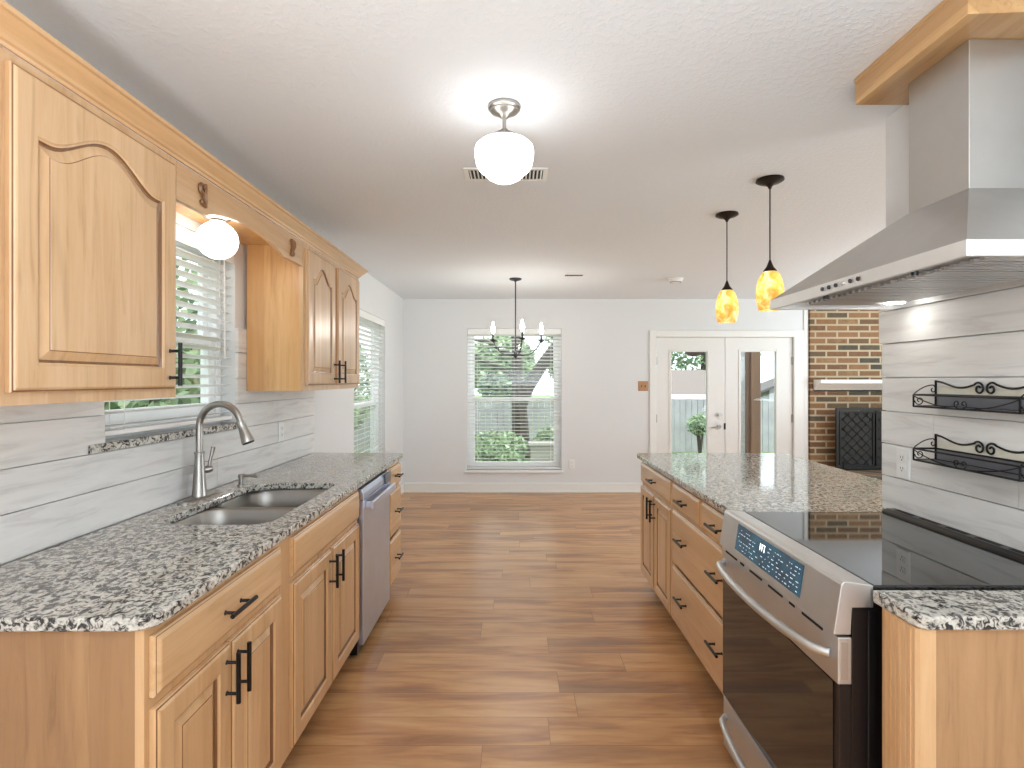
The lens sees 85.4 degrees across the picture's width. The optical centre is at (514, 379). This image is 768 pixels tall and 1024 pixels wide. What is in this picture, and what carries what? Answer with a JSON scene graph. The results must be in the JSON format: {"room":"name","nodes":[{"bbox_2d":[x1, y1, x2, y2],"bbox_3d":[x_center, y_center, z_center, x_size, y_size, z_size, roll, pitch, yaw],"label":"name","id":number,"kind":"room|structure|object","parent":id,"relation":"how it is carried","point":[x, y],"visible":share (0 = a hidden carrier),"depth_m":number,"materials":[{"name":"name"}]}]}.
{"room":"kitchen","nodes":[
{"label":"kitchen","id":0,"kind":"room"},
{"bbox_2d":[0,45,402,565],"bbox_3d":[-1.476,0.196,2.200,0.167,2.440,9.600,0,0,0],"label":"wall","id":1,"kind":"structure","parent":0,"point":[53,492],"depth_m":2.21,"materials":[{"name":"white paint"}]},
{"bbox_2d":[0,46,182,405],"bbox_3d":[-1.217,-0.329,1.175,0.350,0.770,1.250,0,0,0],"label":"upper cabinet","id":2,"kind":"object","parent":1,"relation":"attached to","point":[88,203],"visible":1,"depth_m":1.38,"materials":[{"name":"brown wood"}]},
{"bbox_2d":[0,0,367,277],"bbox_3d":[-1.226,-0.747,2.176,0.359,0.062,3.553,0,0,0],"label":"crown molding","id":3,"kind":"structure","parent":2,"relation":"attached to","point":[19,35],"depth_m":1.56,"materials":[{"name":"brown wood"}]},
{"bbox_2d":[176,202,269,244],"bbox_3d":[-1.264,-0.707,2.340,0.285,0.015,1.074,0,0,0],"label":"board","id":4,"kind":"object","parent":2,"relation":"attached to","point":[246,236],"visible":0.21,"depth_m":2.56,"materials":[{"name":"brown wood"}]},
{"bbox_2d":[196,215,238,259],"bbox_3d":[-1.270,-0.607,2.370,0.164,0.182,0.164,0,0,0],"label":"globe light","id":5,"kind":"object","parent":4,"relation":"attached to","point":[215,239],"visible":0.98,"depth_m":2.32,"materials":[{"name":"white glass"}]},
{"bbox_2d":[176,161,302,265],"bbox_3d":[-1.099,-0.651,2.340,0.039,0.125,1.074,0,0,0],"label":"window valance","id":6,"kind":"object","parent":2,"relation":"attached to","point":[193,191],"visible":0.99,"depth_m":2.12,"materials":[{"name":"brown wood"}]},
{"bbox_2d":[88,241,237,453],"bbox_3d":[-1.470,-0.206,2.305,0.180,0.896,0.990,0,0,0],"label":"window","id":7,"kind":"structure","parent":1,"relation":"in","point":[122,441],"depth_m":2.48,"materials":[{"name":"white plastic"}]},
{"bbox_2d":[104,224,233,436],"bbox_3d":[-1.438,-0.228,2.341,0.072,0.849,0.899,0,0,0],"label":"window blind","id":8,"kind":"object","parent":7,"relation":"attached to","point":[185,236],"visible":0.38,"depth_m":2.51,"materials":[{"name":"white plastic"}]},
{"bbox_2d":[278,421,283,441],"bbox_3d":[-1.388,0.306,3.300,0.009,0.115,0.070,0,0,0],"label":"wall outlet","id":9,"kind":"object","parent":1,"relation":"attached to","point":[280,424],"visible":1,"depth_m":3.28,"materials":[{"name":"white plastic"}]},
{"bbox_2d":[247,243,358,390],"bbox_3d":[-1.217,-0.329,3.390,0.350,0.770,1.020,0,0,0],"label":"upper cabinet","id":10,"kind":"object","parent":1,"relation":"attached to","point":[303,321],"visible":0.98,"depth_m":2.88,"materials":[{"name":"brown wood"}]},
{"bbox_2d":[354,317,378,452],"bbox_3d":[-1.470,0.260,5.445,0.180,1.817,1.230,0,0,0],"label":"window","id":11,"kind":"structure","parent":1,"relation":"in","point":[372,419],"depth_m":5.97,"materials":[{"name":"white plastic"}]},
{"bbox_2d":[354,309,384,452],"bbox_3d":[-1.438,0.237,5.445,0.072,1.769,1.160,0,0,0],"label":"window blind","id":12,"kind":"object","parent":11,"relation":"attached to","point":[362,314],"visible":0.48,"depth_m":5.57,"materials":[{"name":"white plastic"}]},
{"bbox_2d":[401,483,403,494],"bbox_3d":[-1.403,1.357,5.420,0.014,0.118,3.120,0,0,0],"label":"baseboard","id":13,"kind":"structure","parent":1,"relation":"attached to","point":[402,485],"depth_m":6.89,"materials":[{"name":"white paint"}]},
{"bbox_2d":[4,0,942,298],"bbox_3d":[2.045,-1.084,2.200,7.210,0.120,9.900,0,0,0],"label":"ceiling","id":14,"kind":"structure","parent":0,"point":[648,121],"depth_m":2.18,"materials":[{"name":"white paint"}]},
{"bbox_2d":[475,98,533,184],"bbox_3d":[-0.040,-0.881,2.074,0.221,0.284,0.221,0,0,0],"label":"light","id":15,"kind":"object","parent":14,"relation":"attached to","point":[504,156],"visible":1,"depth_m":2.01,"materials":[{"name":"white glass"}]},
{"bbox_2d":[463,168,547,180],"bbox_3d":[-0.045,-1.019,2.760,0.410,0.010,0.170,0,0,0],"label":"ceiling vent","id":16,"kind":"object","parent":14,"relation":"in","point":[534,174],"visible":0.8,"depth_m":2.76,"materials":[{"name":"white plastic"}]},
{"bbox_2d":[490,277,543,357],"bbox_3d":[0.043,-0.621,5.604,0.442,0.806,0.439,0,0,39],"label":"chandelier","id":17,"kind":"object","parent":14,"relation":"hanging from","point":[515,279],"visible":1,"depth_m":5.58,"materials":[{"name":"grey metal"}]},
{"bbox_2d":[562,274,585,276],"bbox_3d":[0.575,-1.019,5.410,0.220,0.009,0.120,0,0,0],"label":"ceiling vent","id":18,"kind":"object","parent":14,"relation":"in","point":[564,275],"visible":1,"depth_m":5.43,"materials":[{"name":"white plastic"}]},
{"bbox_2d":[668,277,682,282],"bbox_3d":[1.620,-1.003,5.600,0.156,0.041,0.156,0,0,0],"label":"smoke detector","id":19,"kind":"object","parent":14,"relation":"attached to","point":[673,279],"visible":1,"depth_m":5.55,"materials":[{"name":"white plastic"}]},
{"bbox_2d":[715,211,738,322],"bbox_3d":[1.306,-0.690,3.420,0.136,0.668,0.136,0,0,0],"label":"pendant light","id":20,"kind":"object","parent":14,"relation":"hanging from","point":[727,308],"visible":1,"depth_m":3.38,"materials":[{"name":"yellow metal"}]},
{"bbox_2d":[756,174,784,310],"bbox_3d":[1.300,-0.690,2.830,0.136,0.668,0.136,0,0,0],"label":"pendant light","id":21,"kind":"object","parent":14,"relation":"hanging from","point":[770,285],"visible":0.88,"depth_m":2.79,"materials":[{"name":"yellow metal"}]},
{"bbox_2d":[854,0,1023,104],"bbox_3d":[1.294,-0.979,1.643,0.284,0.090,0.490,0,0,0],"label":"crown molding","id":22,"kind":"structure","parent":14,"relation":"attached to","point":[951,23],"depth_m":1.56,"materials":[{"name":"brown wood"}]},
{"bbox_2d":[281,493,736,767],"bbox_3d":[2.045,1.446,2.200,7.210,0.060,9.900,0,0,0],"label":"floor","id":23,"kind":"structure","parent":0,"point":[514,630],"depth_m":2.82,"materials":[{"name":"brown wood"}]},
{"bbox_2d":[0,543,280,767],"bbox_3d":[-1.072,0.975,1.532,0.670,0.883,0.685,0,0,0],"label":"base cabinet","id":24,"kind":"object","parent":23,"relation":"on","point":[200,687],"visible":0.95,"depth_m":1.23,"materials":[{"name":"brown wood"}]},
{"bbox_2d":[207,490,358,766],"bbox_3d":[-1.072,0.975,2.338,0.670,0.883,0.923,0,0,0],"label":"base cabinet","id":25,"kind":"object","parent":23,"relation":"on","point":[319,588],"visible":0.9,"depth_m":2.16,"materials":[{"name":"brown wood"}]},
{"bbox_2d":[348,470,395,656],"bbox_3d":[-1.044,0.982,3.123,0.632,0.868,0.615,0,0,0],"label":"dishwasher","id":26,"kind":"object","parent":23,"relation":"on","point":[373,520],"visible":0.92,"depth_m":3.01,"materials":[{"name":"silver metal"}]},
{"bbox_2d":[386,461,403,585],"bbox_3d":[-1.072,0.975,3.623,0.670,0.883,0.355,0,0,0],"label":"base cabinet","id":27,"kind":"object","parent":23,"relation":"on","point":[395,496],"visible":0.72,"depth_m":3.60,"materials":[{"name":"brown wood"}]},
{"bbox_2d":[0,453,402,631],"bbox_3d":[-1.078,0.517,2.499,0.626,0.030,2.662,0,0,0],"label":"countertop","id":28,"kind":"structure","parent":27,"relation":"on","point":[137,573],"depth_m":1.56,"materials":[{"name":"grey stone"}]},
{"bbox_2d":[177,401,254,504],"bbox_3d":[-1.234,0.295,2.360,0.277,0.414,0.260,0,0,0],"label":"kitchen faucet","id":29,"kind":"object","parent":28,"relation":"on","point":[199,488],"visible":1,"depth_m":2.34,"materials":[{"name":"silver metal"}]},
{"bbox_2d":[191,451,206,496],"bbox_3d":[-1.342,0.399,2.360,0.060,0.189,0.060,0,0,0],"label":"faucet","id":30,"kind":"object","parent":29,"relation":"on","point":[199,488],"depth_m":2.34,"materials":[{"name":"silver metal"}]},
{"bbox_2d":[237,474,257,485],"bbox_3d":[-1.273,0.474,2.640,0.097,0.055,0.041,0,0,0],"label":"soap dispenser","id":31,"kind":"object","parent":28,"relation":"on","point":[241,477],"visible":1,"depth_m":2.63,"materials":[{"name":"silver metal"}]},
{"bbox_2d":[173,489,327,524],"bbox_3d":[-1.062,0.631,2.317,0.444,0.198,0.809,0,0,0],"label":"sink","id":32,"kind":"object","parent":28,"relation":"in","point":[258,507],"visible":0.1,"depth_m":2.30,"materials":[{"name":"metal"}]},
{"bbox_2d":[173,508,294,524],"bbox_3d":[-1.062,0.631,2.112,0.444,0.198,0.399,0,0,0],"label":"basin","id":33,"kind":"object","parent":32,"relation":"in","point":[214,516],"depth_m":2.29,"materials":[{"name":"silver metal"}]},
{"bbox_2d":[217,489,327,507],"bbox_3d":[-1.062,0.631,2.518,0.444,0.198,0.409,0,0,0],"label":"basin","id":34,"kind":"object","parent":32,"relation":"in","point":[274,498],"depth_m":2.70,"materials":[{"name":"silver metal"}]},
{"bbox_2d":[641,461,673,619],"bbox_3d":[1.128,0.975,3.410,0.633,0.883,0.760,0,0,0],"label":"base cabinet","id":35,"kind":"object","parent":23,"relation":"on","point":[657,507],"visible":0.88,"depth_m":3.34,"materials":[{"name":"brown wood"}]},
{"bbox_2d":[672,482,724,695],"bbox_3d":[1.129,0.975,2.559,0.633,0.883,0.938,0,0,0],"label":"base cabinet","id":36,"kind":"object","parent":23,"relation":"on","point":[697,582],"visible":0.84,"depth_m":2.57,"materials":[{"name":"brown wood"}]},
{"bbox_2d":[637,453,883,512],"bbox_3d":[1.335,0.517,2.950,1.010,0.030,1.733,0,0,0],"label":"countertop","id":37,"kind":"structure","parent":36,"relation":"on","point":[745,482],"depth_m":2.75,"materials":[{"name":"grey stone"}]},
{"bbox_2d":[808,310,885,479],"bbox_3d":[4.595,0.196,6.625,1.790,2.440,0.749,0,0,0],"label":"brick fireplace","id":38,"kind":"object","parent":23,"relation":"on","point":[845,350],"visible":0.22,"depth_m":6.96,"materials":[{"name":"brown brick"}]},
{"bbox_2d":[813,380,881,390],"bbox_3d":[4.570,0.068,6.870,1.660,0.144,0.172,0,0,0],"label":"mantel shelf","id":39,"kind":"object","parent":38,"relation":"attached to","point":[818,385],"depth_m":6.87,"materials":[{"name":"white paint"}]},
{"bbox_2d":[835,408,885,470],"bbox_3d":[4.615,0.722,6.756,1.370,0.762,0.112,0,0,0],"label":"fireplace screen","id":40,"kind":"object","parent":38,"relation":"on","point":[853,426],"visible":0.31,"depth_m":6.80,"materials":[{"name":"metal"}]},
{"bbox_2d":[716,508,1023,767],"bbox_3d":[1.066,0.947,1.706,0.730,0.937,0.747,0,0,0],"label":"electric range","id":41,"kind":"object","parent":23,"relation":"on","point":[802,621],"visible":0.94,"depth_m":1.56,"materials":[{"name":"silver metal"}]},
{"bbox_2d":[723,579,850,767],"bbox_3d":[0.794,0.955,1.707,0.034,0.439,0.740,0,0,0],"label":"oven","id":42,"kind":"object","parent":41,"relation":"in","point":[794,711],"depth_m":1.63,"materials":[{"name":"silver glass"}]},
{"bbox_2d":[849,601,882,767],"bbox_3d":[1.119,0.939,1.706,0.613,0.855,0.741,0,0,0],"label":"panel","id":43,"kind":"object","parent":41,"relation":"in","point":[865,617],"depth_m":1.34,"materials":[{"name":"black metal"}]},
{"bbox_2d":[746,512,1023,589],"bbox_3d":[1.117,0.502,1.707,0.509,0.016,0.745,0,0,0],"label":"glass cooktop","id":44,"kind":"object","parent":41,"relation":"in","point":[882,550],"depth_m":1.60,"materials":[{"name":"black glass"}]},
{"bbox_2d":[882,608,1023,767],"bbox_3d":[1.151,0.975,1.243,0.588,0.883,0.114,0,0,0],"label":"base cabinet","id":45,"kind":"object","parent":23,"relation":"on","point":[951,698],"visible":0.98,"depth_m":1.19,"materials":[{"name":"brown wood"}]},
{"bbox_2d":[873,590,1023,629],"bbox_3d":[1.145,0.517,1.252,0.575,0.030,0.154,0,0,0],"label":"countertop","id":46,"kind":"structure","parent":45,"relation":"on","point":[923,609],"depth_m":1.23,"materials":[{"name":"grey stone"}]},
{"bbox_2d":[354,396,773,460],"bbox_3d":[0.000,1.766,22.500,80.000,0.100,75.000,0,0,0],"label":"lawn","id":47,"kind":"structure","parent":0,"point":[368,396],"depth_m":22.41,"materials":[{"name":"green plant"}]},
{"bbox_2d":[104,257,199,409],"bbox_3d":[-3.201,0.267,4.582,1.688,2.905,1.682,0,0,0],"label":"shrub","id":48,"kind":"object","parent":47,"relation":"on","point":[186,381],"visible":0.06,"depth_m":4.54,"materials":[{"name":"green plant"}]},
{"bbox_2d":[144,349,199,406],"bbox_3d":[-4.223,0.616,4.500,0.065,2.220,17.000,0,0,0],"label":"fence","id":49,"kind":"object","parent":47,"relation":"on","point":[196,380],"visible":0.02,"depth_m":7.28,"materials":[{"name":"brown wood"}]},
{"bbox_2d":[354,345,369,429],"bbox_3d":[-3.211,0.440,9.598,1.770,2.562,1.753,0,0,0],"label":"shrub","id":50,"kind":"object","parent":47,"relation":"on","point":[360,360],"visible":0.08,"depth_m":9.59,"materials":[{"name":"green plant"}]},
{"bbox_2d":[475,429,529,460],"bbox_3d":[-0.439,1.421,11.351,1.488,0.861,1.463,0,0,0],"label":"shrub","id":51,"kind":"object","parent":47,"relation":"on","point":[489,433],"visible":0.62,"depth_m":11.05,"materials":[{"name":"green plant"}]},
{"bbox_2d":[475,336,536,425],"bbox_3d":[-0.503,-0.090,20.994,2.781,3.612,2.742,0,0,0],"label":"tree","id":52,"kind":"object","parent":47,"relation":"on","point":[481,391],"visible":0.43,"depth_m":20.26,"materials":[{"name":"green plant"}]},
{"bbox_2d":[475,336,552,457],"bbox_3d":[-0.216,-0.621,12.830,4.144,4.694,1.794,0,0,0],"label":"tree","id":53,"kind":"object","parent":47,"relation":"on","point":[514,391],"visible":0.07,"depth_m":12.10,"materials":[{"name":"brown plant"}]},
{"bbox_2d":[528,441,553,460],"bbox_3d":[1.450,1.461,10.725,2.380,0.510,0.330,0,0,0],"label":"wall","id":54,"kind":"structure","parent":47,"relation":"on","point":[532,447],"depth_m":10.60,"materials":[{"name":"beige"}]},
{"bbox_2d":[533,426,553,440],"bbox_3d":[0.711,1.337,11.541,0.690,0.769,0.697,0,0,0],"label":"shrub","id":55,"kind":"object","parent":47,"relation":"on","point":[540,433],"visible":0.41,"depth_m":11.45,"materials":[{"name":"green plant"}]},
{"bbox_2d":[543,336,552,344],"bbox_3d":[3.574,-1.240,26.008,4.542,5.912,4.563,0,0,0],"label":"tree","id":56,"kind":"object","parent":47,"relation":"on","point":[549,337],"visible":0.02,"depth_m":25.79,"materials":[{"name":"green plant"}]},
{"bbox_2d":[547,364,553,379],"bbox_3d":[2.384,-0.143,23.000,2.387,3.718,2.356,0,0,0],"label":"tree","id":57,"kind":"object","parent":47,"relation":"on","point":[550,365],"visible":0.02,"depth_m":22.78,"materials":[{"name":"green plant"}]},
{"bbox_2d":[354,399,773,451],"bbox_3d":[0.000,1.086,13.223,28.000,1.280,0.065,0,0,0],"label":"fence","id":58,"kind":"object","parent":47,"relation":"on","point":[681,409],"visible":0.05,"depth_m":13.19,"materials":[{"name":"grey wood"}]},
{"bbox_2d":[671,370,705,438],"bbox_3d":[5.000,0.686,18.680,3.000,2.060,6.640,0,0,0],"label":"house","id":59,"kind":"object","parent":47,"relation":"on","point":[685,384],"visible":0.24,"depth_m":16.64,"materials":[{"name":"beige"}]},
{"bbox_2d":[686,413,705,452],"bbox_3d":[4.106,1.223,12.288,0.625,0.994,0.644,0,0,0],"label":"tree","id":60,"kind":"object","parent":47,"relation":"on","point":[700,430],"visible":0.73,"depth_m":12.25,"materials":[{"name":"green plant"}]},
{"bbox_2d":[671,352,762,369],"bbox_3d":[8.523,-1.557,24.992,5.378,6.546,5.313,0,0,0],"label":"tree","id":61,"kind":"object","parent":47,"relation":"on","point":[680,364],"visible":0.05,"depth_m":24.87,"materials":[{"name":"green plant"}]},
{"bbox_2d":[761,378,773,398],"bbox_3d":[7.950,0.316,14.750,3.500,2.800,1.100,0,0,0],"label":"garden shed","id":62,"kind":"object","parent":47,"relation":"on","point":[767,387],"visible":0.04,"depth_m":14.51,"materials":[{"name":"white paint"}]},
{"bbox_3d":[4.000,1.626,8.680,6.000,0.180,3.040,0,0,0],"label":"patio slab","id":63,"kind":"object","parent":47,"relation":"on","visible":0},
{"bbox_2d":[741,352,744,452],"bbox_3d":[3.830,0.326,9.775,0.380,2.420,0.350,0,0,0],"label":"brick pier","id":64,"kind":"object","parent":63,"relation":"on","point":[742,353],"visible":0.02,"depth_m":9.60,"materials":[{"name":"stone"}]},
{"bbox_2d":[745,352,760,452],"bbox_3d":[4.055,0.226,9.445,0.230,2.620,0.210,0,0,0],"label":"porch post","id":65,"kind":"object","parent":63,"relation":"on","point":[752,359],"visible":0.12,"depth_m":9.36,"materials":[{"name":"brown wood"}]},
{"bbox_3d":[4.000,-1.145,8.340,6.000,0.119,2.360,0,0,0],"label":"beam","id":66,"kind":"structure","parent":65,"relation":"on","visible":0},
{"bbox_2d":[685,352,702,355],"bbox_3d":[2.900,-0.764,9.000,0.290,0.761,0.290,0,0,0],"label":"hanging planter","id":67,"kind":"object","parent":66,"relation":"hanging from","point":[687,353],"visible":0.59,"depth_m":8.91,"materials":[{"name":"ceramic"}]},
{"bbox_2d":[403,299,803,482],"bbox_3d":[2.045,0.196,7.075,7.210,2.440,0.150,0,0,0],"label":"wall","id":68,"kind":"structure","parent":0,"point":[605,343],"depth_m":7.00,"materials":[{"name":"white paint"}]},
{"bbox_2d":[464,334,563,472],"bbox_3d":[-0.010,0.260,7.060,1.250,1.817,0.180,0,0,0],"label":"window","id":69,"kind":"structure","parent":68,"relation":"in","point":[470,391],"depth_m":7.08,"materials":[{"name":"white plastic"}]},
{"bbox_2d":[467,329,560,468],"bbox_3d":[-0.010,0.237,7.028,1.180,1.769,0.072,0,0,0],"label":"window blind","id":70,"kind":"object","parent":69,"relation":"attached to","point":[469,331],"visible":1,"depth_m":7.01,"materials":[{"name":"white plastic"}]},
{"bbox_2d":[404,483,641,492],"bbox_3d":[0.135,1.357,6.989,3.090,0.118,0.022,0,0,0],"label":"baseboard","id":71,"kind":"structure","parent":68,"relation":"attached to","point":[408,487],"depth_m":6.99,"materials":[{"name":"white paint"}]},
{"bbox_2d":[569,460,573,468],"bbox_3d":[0.715,1.061,6.995,0.070,0.115,0.009,0,0,0],"label":"wall outlet","id":72,"kind":"object","parent":68,"relation":"attached to","point":[571,462],"visible":1,"depth_m":6.99,"materials":[{"name":"white plastic"}]},
{"bbox_2d":[638,381,647,390],"bbox_3d":[1.615,0.076,6.990,0.124,0.124,0.020,0,0,0],"label":"light switch","id":73,"kind":"object","parent":68,"relation":"attached to","point":[642,385],"visible":1,"depth_m":6.99,"materials":[{"name":"brown wood"}]},
{"bbox_2d":[656,338,725,452],"bbox_3d":[2.219,0.434,7.021,0.892,1.940,0.111,0,0,0],"label":"door","id":74,"kind":"structure","parent":68,"relation":"in","point":[714,348],"depth_m":7.03,"materials":[{"name":"white paint"}]},
{"bbox_2d":[650,330,804,458],"bbox_3d":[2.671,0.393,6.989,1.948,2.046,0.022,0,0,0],"label":"trim","id":75,"kind":"structure","parent":68,"relation":"attached to","point":[798,335],"depth_m":6.98,"materials":[{"name":"white paint"}]},
{"bbox_2d":[725,338,792,455],"bbox_3d":[3.091,0.434,7.046,0.859,1.940,0.068,0,0,1],"label":"door","id":76,"kind":"structure","parent":68,"relation":"in","point":[781,347],"depth_m":7.03,"materials":[{"name":"white paint"}]},
{"bbox_2d":[804,310,807,459],"bbox_3d":[3.665,0.196,6.991,0.050,2.440,0.018,0,0,0],"label":"trim","id":77,"kind":"structure","parent":68,"relation":"attached to","point":[805,311],"depth_m":6.98,"materials":[{"name":"white paint"}]},
{"bbox_2d":[879,105,1023,550],"bbox_3d":[1.499,0.196,-0.210,0.142,2.440,4.779,0,0,0],"label":"wall","id":78,"kind":"structure","parent":0,"point":[967,340],"depth_m":1.84,"materials":[{"name":"white paint"}]},
{"bbox_2d":[770,39,1023,309],"bbox_3d":[1.190,-0.599,1.635,0.470,0.669,0.910,0,0,0],"label":"range hood","id":79,"kind":"object","parent":78,"relation":"attached to","point":[961,234],"visible":1,"depth_m":1.52,"materials":[{"name":"metal"}]},
{"bbox_2d":[896,446,910,479],"bbox_3d":[1.429,0.306,2.045,0.009,0.115,0.070,0,0,0],"label":"wall outlet","id":80,"kind":"object","parent":78,"relation":"attached to","point":[903,455],"visible":1,"depth_m":2.04,"materials":[{"name":"white plastic"}]},
{"bbox_2d":[899,454,905,460],"bbox_3d":[1.426,0.286,2.045,0.003,0.025,0.033,0,0,0],"label":"socket","id":81,"kind":"object","parent":80,"relation":"attached to","point":[902,457],"depth_m":2.04,"materials":[{"name":"white plastic"}]},
{"bbox_2d":[899,465,905,471],"bbox_3d":[1.426,0.326,2.045,0.003,0.025,0.033,0,0,0],"label":"socket","id":82,"kind":"object","parent":80,"relation":"attached to","point":[902,468],"depth_m":2.04,"materials":[{"name":"white plastic"}]},
{"bbox_2d":[912,434,1023,481],"bbox_3d":[1.390,0.229,1.685,0.082,0.091,0.404,0,0,0],"label":"spice rack","id":83,"kind":"object","parent":78,"relation":"attached to","point":[1003,463],"visible":1,"depth_m":1.69,"materials":[{"name":"black metal"}]},
{"bbox_2d":[918,450,1023,479],"bbox_3d":[1.391,0.251,1.685,0.077,0.038,0.395,0,0,0],"label":"tray","id":84,"kind":"object","parent":83,"relation":"on","point":[1005,466],"depth_m":1.67,"materials":[{"name":"grey metal"}]},
{"bbox_2d":[912,380,1023,413],"bbox_3d":[1.390,0.047,1.685,0.082,0.092,0.404,0,0,0],"label":"spice rack","id":85,"kind":"object","parent":78,"relation":"attached to","point":[1000,399],"visible":1,"depth_m":1.70,"materials":[{"name":"black metal"}]},
{"bbox_2d":[932,397,1023,411],"bbox_3d":[1.391,0.070,1.685,0.077,0.040,0.395,0,0,0],"label":"tray","id":86,"kind":"object","parent":85,"relation":"on","point":[979,404],"depth_m":1.67,"materials":[{"name":"grey metal"}]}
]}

